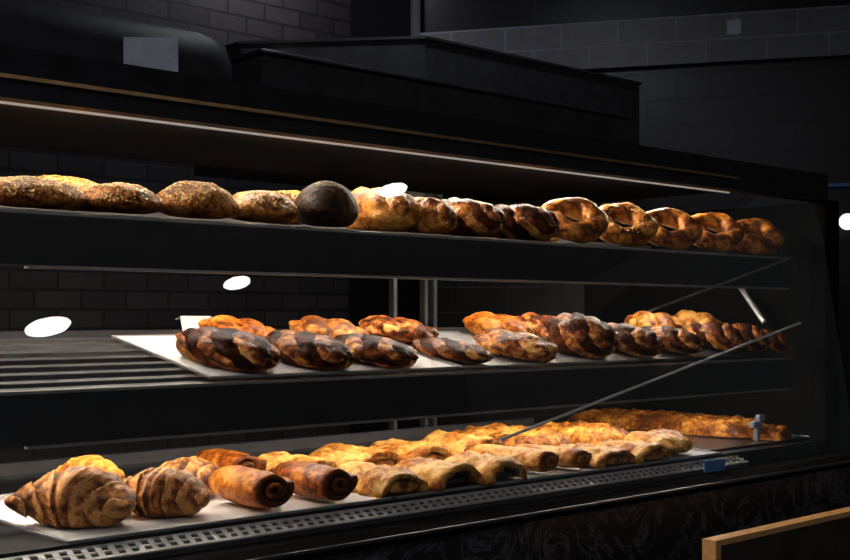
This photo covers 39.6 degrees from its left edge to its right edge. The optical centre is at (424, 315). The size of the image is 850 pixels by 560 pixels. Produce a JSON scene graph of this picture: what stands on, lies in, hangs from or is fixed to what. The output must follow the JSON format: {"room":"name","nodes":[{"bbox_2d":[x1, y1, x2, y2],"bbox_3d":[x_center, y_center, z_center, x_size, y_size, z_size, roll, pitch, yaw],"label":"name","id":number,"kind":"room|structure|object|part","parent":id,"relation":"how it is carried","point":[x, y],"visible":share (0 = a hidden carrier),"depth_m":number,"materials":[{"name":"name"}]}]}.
{"room":"food shop","nodes":[
{"label":"food shop","id":0,"kind":"room"},
{"bbox_2d":[0,0,349,462],"bbox_3d":[-3.210,-0.350,3.231,7.600,3.300,0.100,0,0,-42],"label":"wall","id":1,"kind":"structure","parent":0,"point":[30,299],"depth_m":5.07,"materials":[{"name":"tile"}]},
{"bbox_2d":[419,0,849,460],"bbox_3d":[1.962,-0.350,5.167,5.200,3.300,0.100,0,0,15],"label":"wall","id":2,"kind":"structure","parent":0,"point":[790,114],"depth_m":5.30,"materials":[{"name":"black tile"}]},
{"bbox_2d":[350,0,418,432],"bbox_3d":[-0.195,-0.350,5.675,0.330,3.300,0.053,0,0,15],"label":"column","id":3,"kind":"structure","parent":2,"relation":"attached to","point":[368,18],"depth_m":5.65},
{"bbox_2d":[420,5,849,70],"bbox_3d":[2.213,-1.238,5.021,4.640,0.215,0.049,0,0,15],"label":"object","id":4,"kind":"structure","parent":2,"relation":"attached to","point":[824,31],"depth_m":5.29,"materials":[{"name":"grey tile"}]},
{"bbox_2d":[727,19,740,34],"bbox_3d":[1.368,-1.280,5.224,0.060,0.064,0.002,0,0,15],"label":"card","id":5,"kind":"object","parent":2,"relation":"attached to","point":[733,26],"visible":1,"depth_m":5.22,"materials":[{"name":"white paper"}]},
{"bbox_2d":[828,183,849,186],"bbox_3d":[1.800,-0.571,5.144,0.100,0.016,0.022,0,0,15],"label":"wall sign","id":6,"kind":"object","parent":2,"relation":"attached to","point":[829,184],"visible":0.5,"depth_m":5.13,"materials":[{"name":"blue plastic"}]},
{"bbox_2d":[839,213,849,229],"bbox_3d":[1.829,-0.407,5.116,0.070,0.070,0.063,0,0,15],"label":"wall lamp","id":7,"kind":"object","parent":2,"relation":"attached to","point":[844,221],"visible":0.95,"depth_m":5.09,"materials":[{"name":"white"}]},
{"bbox_3d":[1.143,-2.050,1.716,12.000,0.100,11.000,0,0,-42],"label":"ceiling","id":8,"kind":"structure","parent":0,"visible":0},
{"bbox_2d":[194,0,641,203],"bbox_3d":[0.012,-1.225,3.999,1.414,1.550,0.714,0,0,-42],"label":"extractor hood","id":9,"kind":"object","parent":8,"relation":"hanging from","point":[428,57],"visible":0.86,"depth_m":3.71,"materials":[{"name":"black metal"}]},
{"bbox_3d":[1.143,1.350,1.716,12.000,0.100,11.000,0,0,-42],"label":"floor","id":10,"kind":"structure","parent":0,"visible":0},
{"bbox_2d":[0,44,849,559],"bbox_3d":[-0.194,0.464,2.425,2.778,1.672,0.951,0,0,-42],"label":"display case","id":11,"kind":"object","parent":10,"relation":"on","point":[58,388],"visible":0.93,"depth_m":2.24,"materials":[{"name":"black metal"}]},
{"bbox_2d":[0,175,84,208],"bbox_3d":[-0.586,-0.183,1.751,0.173,0.051,0.154,0,0,44],"label":"bread loaf","id":12,"kind":"object","parent":11,"relation":"on","point":[21,191],"visible":1,"depth_m":1.69,"materials":[{"name":"brown food"}]},
{"bbox_2d":[38,175,97,211],"bbox_3d":[-0.607,-0.207,1.987,0.163,0.064,0.160,0,0,-37],"label":"bread loaf","id":13,"kind":"object","parent":11,"relation":"on","point":[75,181],"visible":0.27,"depth_m":1.95,"materials":[{"name":"yellow food"}]},
{"bbox_2d":[0,0,231,80],"bbox_3d":[-0.717,-0.469,2.214,0.720,0.195,0.280,0,0,-42],"label":"appliance","id":14,"kind":"object","parent":11,"relation":"on","point":[23,23],"visible":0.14,"depth_m":2.14,"materials":[{"name":"black metal"}]},
{"bbox_2d":[73,182,163,213],"bbox_3d":[-0.487,-0.185,1.853,0.145,0.053,0.171,0,0,-33],"label":"bread loaf","id":15,"kind":"object","parent":11,"relation":"on","point":[114,197],"visible":0.91,"depth_m":1.79,"materials":[{"name":"brown food"}]},
{"bbox_2d":[123,37,177,71],"bbox_3d":[-0.422,-0.401,1.818,0.083,0.059,0.010,0,0,-8],"label":"card","id":16,"kind":"object","parent":11,"relation":"on","point":[161,53],"visible":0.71,"depth_m":1.82,"materials":[{"name":"white paper"}]},
{"bbox_2d":[175,316,210,330],"bbox_3d":[-0.443,0.017,2.269,0.068,0.035,0.031,0,0,-42],"label":"paper tag","id":17,"kind":"object","parent":11,"relation":"on","point":[186,321],"visible":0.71,"depth_m":2.25,"materials":[{"name":"white paper"}]},
{"bbox_2d":[0,493,391,543],"bbox_3d":[-0.447,0.319,2.044,0.600,0.004,0.495,0,0,-42],"label":"baking tray","id":18,"kind":"object","parent":11,"relation":"on","point":[8,523],"visible":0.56,"depth_m":1.80,"materials":[{"name":"paper"}]},
{"bbox_2d":[0,493,384,539],"bbox_3d":[-0.446,0.318,2.043,0.585,0.001,0.478,0,0,-42],"label":"paper","id":19,"kind":"object","parent":18,"relation":"on","point":[218,508],"visible":0.23,"depth_m":1.86,"materials":[{"name":"white paper"}]},
{"bbox_2d":[4,466,135,528],"bbox_3d":[-0.524,0.272,1.787,0.201,0.089,0.130,0,0,10],"label":"croissant","id":20,"kind":"object","parent":19,"relation":"on","point":[75,497],"visible":1,"depth_m":1.74,"materials":[{"name":"brown food"}]},
{"bbox_2d":[56,455,124,479],"bbox_3d":[-0.584,0.278,2.026,0.143,0.077,0.109,0,0,-6],"label":"croissant","id":21,"kind":"object","parent":19,"relation":"on","point":[97,461],"visible":0.15,"depth_m":2.01,"materials":[{"name":"food"}]},
{"bbox_2d":[124,467,209,517],"bbox_3d":[-0.416,0.278,1.875,0.179,0.077,0.113,0,0,16],"label":"croissant","id":22,"kind":"object","parent":19,"relation":"on","point":[161,491],"visible":0.74,"depth_m":1.83,"materials":[{"name":"brown food"}]},
{"bbox_2d":[158,456,218,495],"bbox_3d":[-0.416,0.282,2.077,0.172,0.069,0.110,0,0,28],"label":"croissant","id":23,"kind":"object","parent":19,"relation":"on","point":[200,468],"visible":0.23,"depth_m":2.04,"materials":[{"name":"brown food"}]},
{"bbox_2d":[196,448,266,469],"bbox_3d":[-0.373,0.285,2.257,0.091,0.058,0.164,0,0,-40],"label":"roll","id":24,"kind":"object","parent":19,"relation":"on","point":[220,457],"visible":0.58,"depth_m":2.21,"materials":[{"name":"brown food"}]},
{"bbox_2d":[208,465,293,507],"bbox_3d":[-0.288,0.282,1.958,0.090,0.063,0.174,0,0,-39],"label":"roll","id":25,"kind":"object","parent":19,"relation":"on","point":[238,484],"visible":1,"depth_m":1.91,"materials":[{"name":"brown food"}]},
{"bbox_2d":[273,461,357,500],"bbox_3d":[-0.190,0.283,2.038,0.089,0.061,0.174,0,0,-39],"label":"roll","id":26,"kind":"object","parent":19,"relation":"on","point":[311,479],"visible":0.96,"depth_m":1.98,"materials":[{"name":"brown food"}]},
{"bbox_2d":[157,180,238,218],"bbox_3d":[-0.374,-0.191,1.940,0.132,0.064,0.137,0,0,30],"label":"bread loaf","id":27,"kind":"object","parent":11,"relation":"on","point":[185,199],"visible":0.94,"depth_m":1.89,"materials":[{"name":"brown food"}]},
{"bbox_3d":[-0.294,0.041,2.403,2.600,0.028,0.012,0,0,-42],"label":"rail","id":28,"kind":"part","parent":11,"relation":"part of","materials":[{"name":"metal"}]},
{"bbox_2d":[229,190,297,222],"bbox_3d":[-0.287,-0.188,2.035,0.120,0.059,0.150,0,0,-33],"label":"bread loaf","id":29,"kind":"object","parent":11,"relation":"on","point":[261,206],"visible":0.84,"depth_m":1.98,"materials":[{"name":"brown food"}]},
{"bbox_2d":[111,335,458,378],"bbox_3d":[-0.249,0.067,2.171,0.545,0.066,0.332,0,0,-42],"label":"baking tray","id":30,"kind":"object","parent":11,"relation":"on","point":[115,337],"visible":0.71,"depth_m":2.02,"materials":[{"name":"paper"}]},
{"bbox_2d":[117,336,450,375],"bbox_3d":[-0.249,0.066,2.172,0.531,0.060,0.318,0,0,-42],"label":"paper","id":31,"kind":"object","parent":30,"relation":"on","point":[165,346],"visible":0.23,"depth_m":2.05,"materials":[{"name":"white paper"}]},
{"bbox_2d":[175,326,280,371],"bbox_3d":[-0.330,0.054,1.972,0.194,0.075,0.132,0,0,31],"label":"glazed twist","id":32,"kind":"object","parent":31,"relation":"on","point":[233,349],"visible":1,"depth_m":1.92,"materials":[{"name":"brown food"}]},
{"bbox_2d":[198,315,275,336],"bbox_3d":[-0.347,0.028,2.205,0.162,0.060,0.112,0,0,30],"label":"glazed twist","id":33,"kind":"object","parent":31,"relation":"on","point":[252,326],"visible":0.52,"depth_m":2.18,"materials":[{"name":"brown food"}]},
{"bbox_2d":[262,330,354,369],"bbox_3d":[-0.209,0.059,2.076,0.184,0.068,0.126,0,0,35],"label":"glazed twist","id":34,"kind":"object","parent":31,"relation":"on","point":[307,349],"visible":0.91,"depth_m":2.02,"materials":[{"name":"brown food"}]},
{"bbox_2d":[289,315,369,337],"bbox_3d":[-0.191,0.029,2.335,0.170,0.062,0.122,0,0,34],"label":"glazed twist","id":35,"kind":"object","parent":31,"relation":"on","point":[317,325],"visible":0.68,"depth_m":2.30,"materials":[{"name":"brown food"}]},
{"bbox_2d":[334,333,418,367],"bbox_3d":[-0.094,0.062,2.173,0.174,0.062,0.130,0,0,32],"label":"glazed twist","id":36,"kind":"object","parent":31,"relation":"on","point":[380,351],"visible":0.84,"depth_m":2.12,"materials":[{"name":"brown food"}]},
{"bbox_2d":[270,190,302,224],"bbox_3d":[-0.270,-0.208,2.267,0.117,0.069,0.131,0,0,-25],"label":"bread loaf","id":37,"kind":"object","parent":11,"relation":"on","point":[291,194],"visible":0.22,"depth_m":2.23,"materials":[{"name":"brown food"}]},
{"bbox_3d":[-0.331,-0.184,2.444,2.600,0.028,0.012,0,0,-42],"label":"rail","id":38,"kind":"part","parent":11,"relation":"part of","materials":[{"name":"metal"}]},
{"bbox_2d":[294,180,358,226],"bbox_3d":[-0.176,-0.199,2.107,0.118,0.085,0.167,0,0,4],"label":"bread loaf","id":39,"kind":"object","parent":11,"relation":"on","point":[324,203],"visible":1,"depth_m":2.05,"materials":[{"name":"brown food"}]},
{"bbox_2d":[0,101,729,192],"bbox_3d":[-0.137,-0.293,2.022,2.320,0.003,0.005,0,0,-42],"label":"light","id":40,"kind":"object","parent":11,"relation":"attached to","point":[82,105],"depth_m":2.04,"materials":[{"name":"white"}]},
{"bbox_3d":[-0.121,-0.329,2.028,2.350,0.006,0.006,0,0,-42],"label":"bronze trim","id":41,"kind":"part","parent":11,"relation":"part of","materials":[{"name":"brown metal"}]},
{"bbox_2d":[0,455,748,559],"bbox_3d":[-0.110,0.335,1.993,2.320,0.017,0.030,0,0,-42],"label":"grille","id":42,"kind":"object","parent":11,"relation":"attached to","point":[193,541],"depth_m":1.99,"materials":[{"name":"metal"}]},
{"bbox_2d":[345,187,422,231],"bbox_3d":[-0.092,-0.205,2.278,0.129,0.092,0.213,0,0,-43],"label":"loaf","id":43,"kind":"object","parent":11,"relation":"on","point":[380,209],"visible":0.77,"depth_m":2.21,"materials":[{"name":"brown food"}]},
{"bbox_2d":[0,356,783,395],"bbox_3d":[-0.044,0.112,2.144,2.620,0.019,0.025,0,0,-42],"label":"shelf","id":44,"kind":"object","parent":11,"relation":"attached to","point":[418,381],"depth_m":2.16,"materials":[{"name":"metal"}]},
{"bbox_3d":[-0.085,-0.006,3.140,0.012,0.657,0.020,0,0,-42],"label":"post","id":45,"kind":"part","parent":11,"relation":"part of","materials":[{"name":"metal"}]},
{"bbox_3d":[-0.032,-0.323,3.188,0.199,0.025,0.020,0,0,-42],"label":"rail","id":46,"kind":"part","parent":11,"relation":"part of","materials":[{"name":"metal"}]},
{"bbox_3d":[-0.003,-0.006,3.215,0.012,0.657,0.020,0,0,-42],"label":"post","id":47,"kind":"part","parent":11,"relation":"part of","materials":[{"name":"metal"}]},
{"bbox_2d":[406,197,457,233],"bbox_3d":[0.004,-0.192,2.272,0.088,0.075,0.142,0,0,-38],"label":"loaf","id":48,"kind":"object","parent":11,"relation":"on","point":[439,217],"visible":0.62,"depth_m":2.22,"materials":[{"name":"brown food"}]},
{"bbox_3d":[0.022,-0.006,3.238,0.012,0.657,0.020,0,0,-42],"label":"post","id":49,"kind":"part","parent":11,"relation":"part of","materials":[{"name":"metal"}]},
{"bbox_2d":[229,48,637,143],"bbox_3d":[0.025,-0.459,2.929,1.240,0.174,0.300,0,0,-42],"label":"box","id":50,"kind":"object","parent":11,"relation":"on","point":[265,67],"visible":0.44,"depth_m":2.71,"materials":[{"name":"metal"}]},
{"bbox_2d":[412,337,492,363],"bbox_3d":[0.053,0.067,2.315,0.165,0.050,0.107,0,0,29],"label":"glazed twist","id":51,"kind":"object","parent":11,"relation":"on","point":[442,348],"visible":1,"depth_m":2.28,"materials":[{"name":"brown food"}]},
{"bbox_2d":[440,197,506,236],"bbox_3d":[0.076,-0.197,2.363,0.175,0.081,0.123,0,0,25],"label":"babka","id":52,"kind":"object","parent":11,"relation":"in","point":[475,218],"visible":0.61,"depth_m":2.31,"materials":[{"name":"brown food"}]},
{"bbox_2d":[395,331,638,368],"bbox_3d":[0.160,0.067,2.543,0.540,0.066,0.332,0,0,-42],"label":"baking tray","id":53,"kind":"object","parent":11,"relation":"on","point":[466,336],"visible":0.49,"depth_m":2.47,"materials":[{"name":"paper"}]},
{"bbox_2d":[359,315,438,342],"bbox_3d":[-0.058,0.028,2.471,0.173,0.060,0.118,0,0,26],"label":"glazed twist","id":54,"kind":"object","parent":53,"relation":"on","point":[401,329],"visible":0.95,"depth_m":2.43,"materials":[{"name":"brown food"}]},
{"bbox_2d":[462,311,532,334],"bbox_3d":[0.164,0.023,2.671,0.160,0.067,0.121,0,0,27],"label":"glazed twist","id":55,"kind":"object","parent":53,"relation":"on","point":[478,322],"visible":0.73,"depth_m":2.64,"materials":[{"name":"brown food"}]},
{"bbox_2d":[474,328,557,362],"bbox_3d":[0.190,0.060,2.438,0.144,0.070,0.179,0,0,-34],"label":"glazed twist","id":56,"kind":"object","parent":53,"relation":"in","point":[525,346],"visible":1,"depth_m":2.39,"materials":[{"name":"brown food"}]},
{"bbox_2d":[516,312,554,336],"bbox_3d":[0.272,0.024,2.770,0.147,0.066,0.100,0,0,45],"label":"glazed twist","id":57,"kind":"object","parent":53,"relation":"on","point":[534,320],"visible":0.26,"depth_m":2.74,"materials":[{"name":"brown food"}]},
{"bbox_2d":[538,312,618,358],"bbox_3d":[0.335,0.042,2.574,0.182,0.100,0.134,0,0,37],"label":"glazed twist","id":58,"kind":"object","parent":53,"relation":"on","point":[576,334],"visible":1,"depth_m":2.52,"materials":[{"name":"brown food"}]},
{"bbox_2d":[608,323,664,356],"bbox_3d":[0.459,0.054,2.682,0.170,0.077,0.126,0,0,37],"label":"glazed twist","id":59,"kind":"object","parent":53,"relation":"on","point":[635,341],"visible":0.62,"depth_m":2.62,"materials":[{"name":"brown food"}]},
{"bbox_2d":[491,204,559,240],"bbox_3d":[0.194,-0.194,2.444,0.170,0.078,0.122,0,0,16],"label":"babka","id":60,"kind":"object","parent":11,"relation":"in","point":[524,221],"visible":0.72,"depth_m":2.39,"materials":[{"name":"brown food"}]},
{"bbox_2d":[514,237,559,241],"bbox_3d":[0.255,-0.212,2.757,0.113,0.081,0.160,0,0,-34],"label":"bread","id":61,"kind":"object","parent":11,"relation":"on","point":[553,239],"visible":0.02,"depth_m":2.72,"materials":[{"name":"brown food"}]},
{"bbox_3d":[0.124,0.359,2.076,2.778,0.005,0.005,0,0,-42],"label":"ledge trim","id":62,"kind":"part","parent":11,"relation":"part of","materials":[{"name":"metal"}]},
{"bbox_2d":[386,449,721,498],"bbox_3d":[0.139,0.319,2.604,1.008,0.004,0.535,0,0,-42],"label":"baking tray","id":63,"kind":"object","parent":11,"relation":"on","point":[692,453],"visible":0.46,"depth_m":2.39,"materials":[{"name":"paper"}]},
{"bbox_2d":[258,451,338,472],"bbox_3d":[-0.264,0.293,2.310,0.188,0.049,0.152,0,0,43],"label":"pastry","id":64,"kind":"object","parent":63,"relation":"on","point":[274,458],"visible":0.29,"depth_m":2.27,"materials":[{"name":"food"}]},
{"bbox_2d":[308,443,403,465],"bbox_3d":[-0.148,0.290,2.413,0.185,0.055,0.154,0,0,43],"label":"pastry","id":65,"kind":"object","parent":63,"relation":"on","point":[339,453],"visible":0.58,"depth_m":2.37,"materials":[{"name":"food"}]},
{"bbox_2d":[337,461,428,497],"bbox_3d":[-0.093,0.294,2.160,0.130,0.048,0.195,0,0,-38],"label":"pastry","id":66,"kind":"object","parent":63,"relation":"on","point":[377,481],"visible":0.81,"depth_m":2.10,"materials":[{"name":"brown food"}]},
{"bbox_2d":[368,438,451,459],"bbox_3d":[-0.045,0.291,2.528,0.186,0.054,0.151,0,0,43],"label":"pastry","id":67,"kind":"object","parent":63,"relation":"on","point":[405,449],"visible":0.49,"depth_m":2.48,"materials":[{"name":"orange food"}]},
{"bbox_2d":[395,457,484,490],"bbox_3d":[0.014,0.294,2.237,0.133,0.047,0.174,0,0,-42],"label":"pastry","id":68,"kind":"object","parent":63,"relation":"on","point":[439,474],"visible":0.76,"depth_m":2.19,"materials":[{"name":"brown food"}]},
{"bbox_2d":[420,429,504,455],"bbox_3d":[0.070,0.287,2.634,0.189,0.060,0.164,0,0,38],"label":"pastry","id":69,"kind":"object","parent":63,"relation":"on","point":[455,442],"visible":0.47,"depth_m":2.59,"materials":[{"name":"orange food"}]},
{"bbox_2d":[445,450,527,484],"bbox_3d":[0.106,0.293,2.315,0.130,0.050,0.175,0,0,-42],"label":"pastry","id":70,"kind":"object","parent":63,"relation":"on","point":[492,468],"visible":0.59,"depth_m":2.27,"materials":[{"name":"brown food"}]},
{"bbox_2d":[464,444,558,471],"bbox_3d":[0.177,0.290,2.419,0.214,0.049,0.085,0,0,42],"label":"roll","id":71,"kind":"object","parent":63,"relation":"on","point":[535,460],"visible":0.7,"depth_m":2.36,"materials":[{"name":"food"}]},
{"bbox_2d":[452,422,571,446],"bbox_3d":[0.199,0.287,2.791,0.213,0.061,0.303,0,0,-36],"label":"pastry","id":72,"kind":"object","parent":63,"relation":"on","point":[539,435],"visible":0.42,"depth_m":2.72,"materials":[{"name":"orange food"}]},
{"bbox_2d":[514,444,591,467],"bbox_3d":[0.266,0.293,2.480,0.184,0.043,0.076,0,0,44],"label":"roll","id":73,"kind":"object","parent":63,"relation":"on","point":[569,457],"visible":0.52,"depth_m":2.42,"materials":[{"name":"beige food"}]},
{"bbox_2d":[540,420,629,445],"bbox_3d":[0.382,0.290,2.943,0.187,0.055,0.267,0,0,-40],"label":"flatbread","id":74,"kind":"object","parent":63,"relation":"on","point":[579,431],"visible":0.46,"depth_m":2.86,"materials":[{"name":"orange food"}]},
{"bbox_2d":[559,443,636,468],"bbox_3d":[0.355,0.296,2.548,0.146,0.042,0.165,0,0,-44],"label":"pastry","id":75,"kind":"object","parent":63,"relation":"on","point":[602,456],"visible":0.6,"depth_m":2.49,"materials":[{"name":"beige food"}]},
{"bbox_2d":[596,440,673,463],"bbox_3d":[0.454,0.297,2.638,0.146,0.040,0.168,0,0,-44],"label":"pastry","id":76,"kind":"object","parent":63,"relation":"on","point":[643,451],"visible":0.57,"depth_m":2.59,"materials":[{"name":"food"}]},
{"bbox_2d":[623,429,692,452],"bbox_3d":[0.537,0.290,2.740,0.139,0.054,0.170,0,0,-34],"label":"bun","id":77,"kind":"object","parent":63,"relation":"on","point":[676,442],"visible":0.7,"depth_m":2.69,"materials":[{"name":"food"}]},
{"bbox_3d":[0.102,0.808,2.100,2.778,0.863,0.029,0,0,-42],"label":"panel","id":78,"kind":"part","parent":11,"relation":"part of","materials":[{"name":"black stone"}]},
{"bbox_2d":[541,197,608,243],"bbox_3d":[0.324,-0.209,2.575,0.155,0.107,0.117,0,0,-28],"label":"bread","id":79,"kind":"object","parent":11,"relation":"in","point":[592,222],"visible":0.8,"depth_m":2.55,"materials":[{"name":"brown food"}]},
{"bbox_2d":[599,202,658,246],"bbox_3d":[0.453,-0.210,2.691,0.162,0.109,0.118,0,0,-13],"label":"bread","id":80,"kind":"object","parent":11,"relation":"in","point":[644,227],"visible":0.87,"depth_m":2.66,"materials":[{"name":"brown food"}]},
{"bbox_3d":[0.546,0.127,2.620,1.091,0.225,0.006,0,0,-42],"label":"stay rod","id":81,"kind":"part","parent":11,"relation":"part of","materials":[{"name":"metal"}]},
{"bbox_2d":[529,426,808,450],"bbox_3d":[0.613,0.319,3.208,0.475,0.004,0.710,0,0,-42],"label":"baking tray","id":82,"kind":"object","parent":11,"relation":"on","point":[698,442],"visible":0.2,"depth_m":2.98,"materials":[{"name":"grey metal"}]},
{"bbox_2d":[568,408,767,438],"bbox_3d":[0.676,0.292,3.320,0.215,0.050,0.625,0,0,-44],"label":"flatbread","id":83,"kind":"object","parent":82,"relation":"on","point":[697,424],"visible":0.82,"depth_m":3.22,"materials":[{"name":"brown food"}]},
{"bbox_2d":[749,414,764,440],"bbox_3d":[0.850,0.286,3.017,0.054,0.066,0.016,0,0,-42],"label":"clip","id":84,"kind":"object","parent":82,"relation":"on","point":[757,423],"visible":1,"depth_m":3.01,"materials":[{"name":"silver metal"}]},
{"bbox_3d":[0.849,0.294,3.017,0.012,0.050,0.012,0,0,-42],"label":"post","id":85,"kind":"part","parent":84,"relation":"part of","materials":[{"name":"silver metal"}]},
{"bbox_2d":[752,423,791,440],"bbox_3d":[0.898,0.300,3.055,0.090,0.036,0.121,0,0,28],"label":"flatbread","id":86,"kind":"object","parent":82,"relation":"on","point":[771,432],"visible":0.89,"depth_m":3.01,"materials":[{"name":"brown food"}]},
{"bbox_2d":[646,208,702,249],"bbox_3d":[0.583,-0.209,2.809,0.132,0.106,0.136,0,0,42],"label":"bread","id":87,"kind":"object","parent":11,"relation":"in","point":[688,231],"visible":0.77,"depth_m":2.78,"materials":[{"name":"brown food"}]},
{"bbox_3d":[0.775,0.011,3.409,0.020,0.622,0.800,0,0,-42],"label":"panel","id":88,"kind":"part","parent":11,"relation":"part of","materials":[{"name":"clear glass"}]},
{"bbox_2d":[614,347,779,360],"bbox_3d":[0.578,0.067,2.924,0.570,0.066,0.332,0,0,-42],"label":"baking tray","id":89,"kind":"object","parent":11,"relation":"on","point":[706,352],"visible":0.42,"depth_m":2.81,"materials":[{"name":"grey metal"}]},
{"bbox_2d":[624,311,682,328],"bbox_3d":[0.589,0.022,3.044,0.149,0.072,0.120,0,0,42],"label":"glazed twist","id":90,"kind":"object","parent":89,"relation":"on","point":[640,318],"visible":0.56,"depth_m":3.01,"materials":[{"name":"brown food"}]},
{"bbox_2d":[641,325,704,353],"bbox_3d":[0.583,0.056,2.810,0.169,0.068,0.118,0,0,34],"label":"glazed twist","id":91,"kind":"object","parent":89,"relation":"in","point":[678,340],"visible":0.66,"depth_m":2.76,"materials":[{"name":"brown food"}]},
{"bbox_2d":[672,310,722,330],"bbox_3d":[0.721,0.021,3.151,0.123,0.076,0.142,0,0,-42],"label":"glazed twist","id":92,"kind":"object","parent":89,"relation":"on","point":[686,318],"visible":0.32,"depth_m":3.12,"materials":[{"name":"brown food"}]},
{"bbox_2d":[686,320,747,351],"bbox_3d":[0.724,0.050,2.937,0.158,0.078,0.098,0,0,32],"label":"glazed twist","id":93,"kind":"object","parent":89,"relation":"in","point":[715,335],"visible":0.84,"depth_m":2.89,"materials":[{"name":"brown food"}]},
{"bbox_2d":[730,323,769,351],"bbox_3d":[0.811,0.054,2.988,0.127,0.073,0.086,0,0,42],"label":"glazed twist","id":94,"kind":"object","parent":89,"relation":"in","point":[752,332],"visible":0.48,"depth_m":2.95,"materials":[{"name":"brown food"}]},
{"bbox_2d":[704,458,724,472],"bbox_3d":[0.653,0.337,2.662,0.080,0.026,0.005,0,0,-42],"label":"label","id":95,"kind":"object","parent":11,"relation":"attached to","point":[717,464],"visible":1,"depth_m":2.66,"materials":[{"name":"blue plastic"}]},
{"bbox_2d":[692,212,744,252],"bbox_3d":[0.713,-0.208,2.916,0.152,0.106,0.116,0,0,-18],"label":"bread","id":96,"kind":"object","parent":11,"relation":"in","point":[730,234],"visible":0.8,"depth_m":2.88,"materials":[{"name":"brown food"}]},
{"bbox_3d":[0.701,-0.077,2.767,0.567,0.137,0.006,0,0,-42],"label":"stay rod","id":97,"kind":"part","parent":11,"relation":"part of","materials":[{"name":"metal"}]},
{"bbox_2d":[736,218,783,254],"bbox_3d":[0.845,-0.204,3.019,0.130,0.101,0.127,0,0,-45],"label":"bread","id":98,"kind":"object","parent":11,"relation":"in","point":[769,239],"visible":0.85,"depth_m":2.99,"materials":[{"name":"brown food"}]},
{"bbox_2d":[763,328,791,350],"bbox_3d":[0.896,0.062,3.054,0.105,0.059,0.068,0,0,42],"label":"glazed twist","id":99,"kind":"object","parent":11,"relation":"in","point":[779,341],"visible":0.57,"depth_m":3.02,"materials":[{"name":"brown food"}]},
{"bbox_3d":[1.041,0.036,3.078,0.073,0.672,0.048,0,0,-42],"label":"post","id":100,"kind":"part","parent":11,"relation":"part of","materials":[{"name":"black metal"}]},
{"bbox_2d":[702,507,849,559],"bbox_3d":[1.193,0.858,2.796,1.800,0.884,0.030,0,0,-42],"label":"chalkboard","id":101,"kind":"object","parent":10,"relation":"on","point":[824,535],"depth_m":2.36,"materials":[{"name":"beige wood"}]}
]}

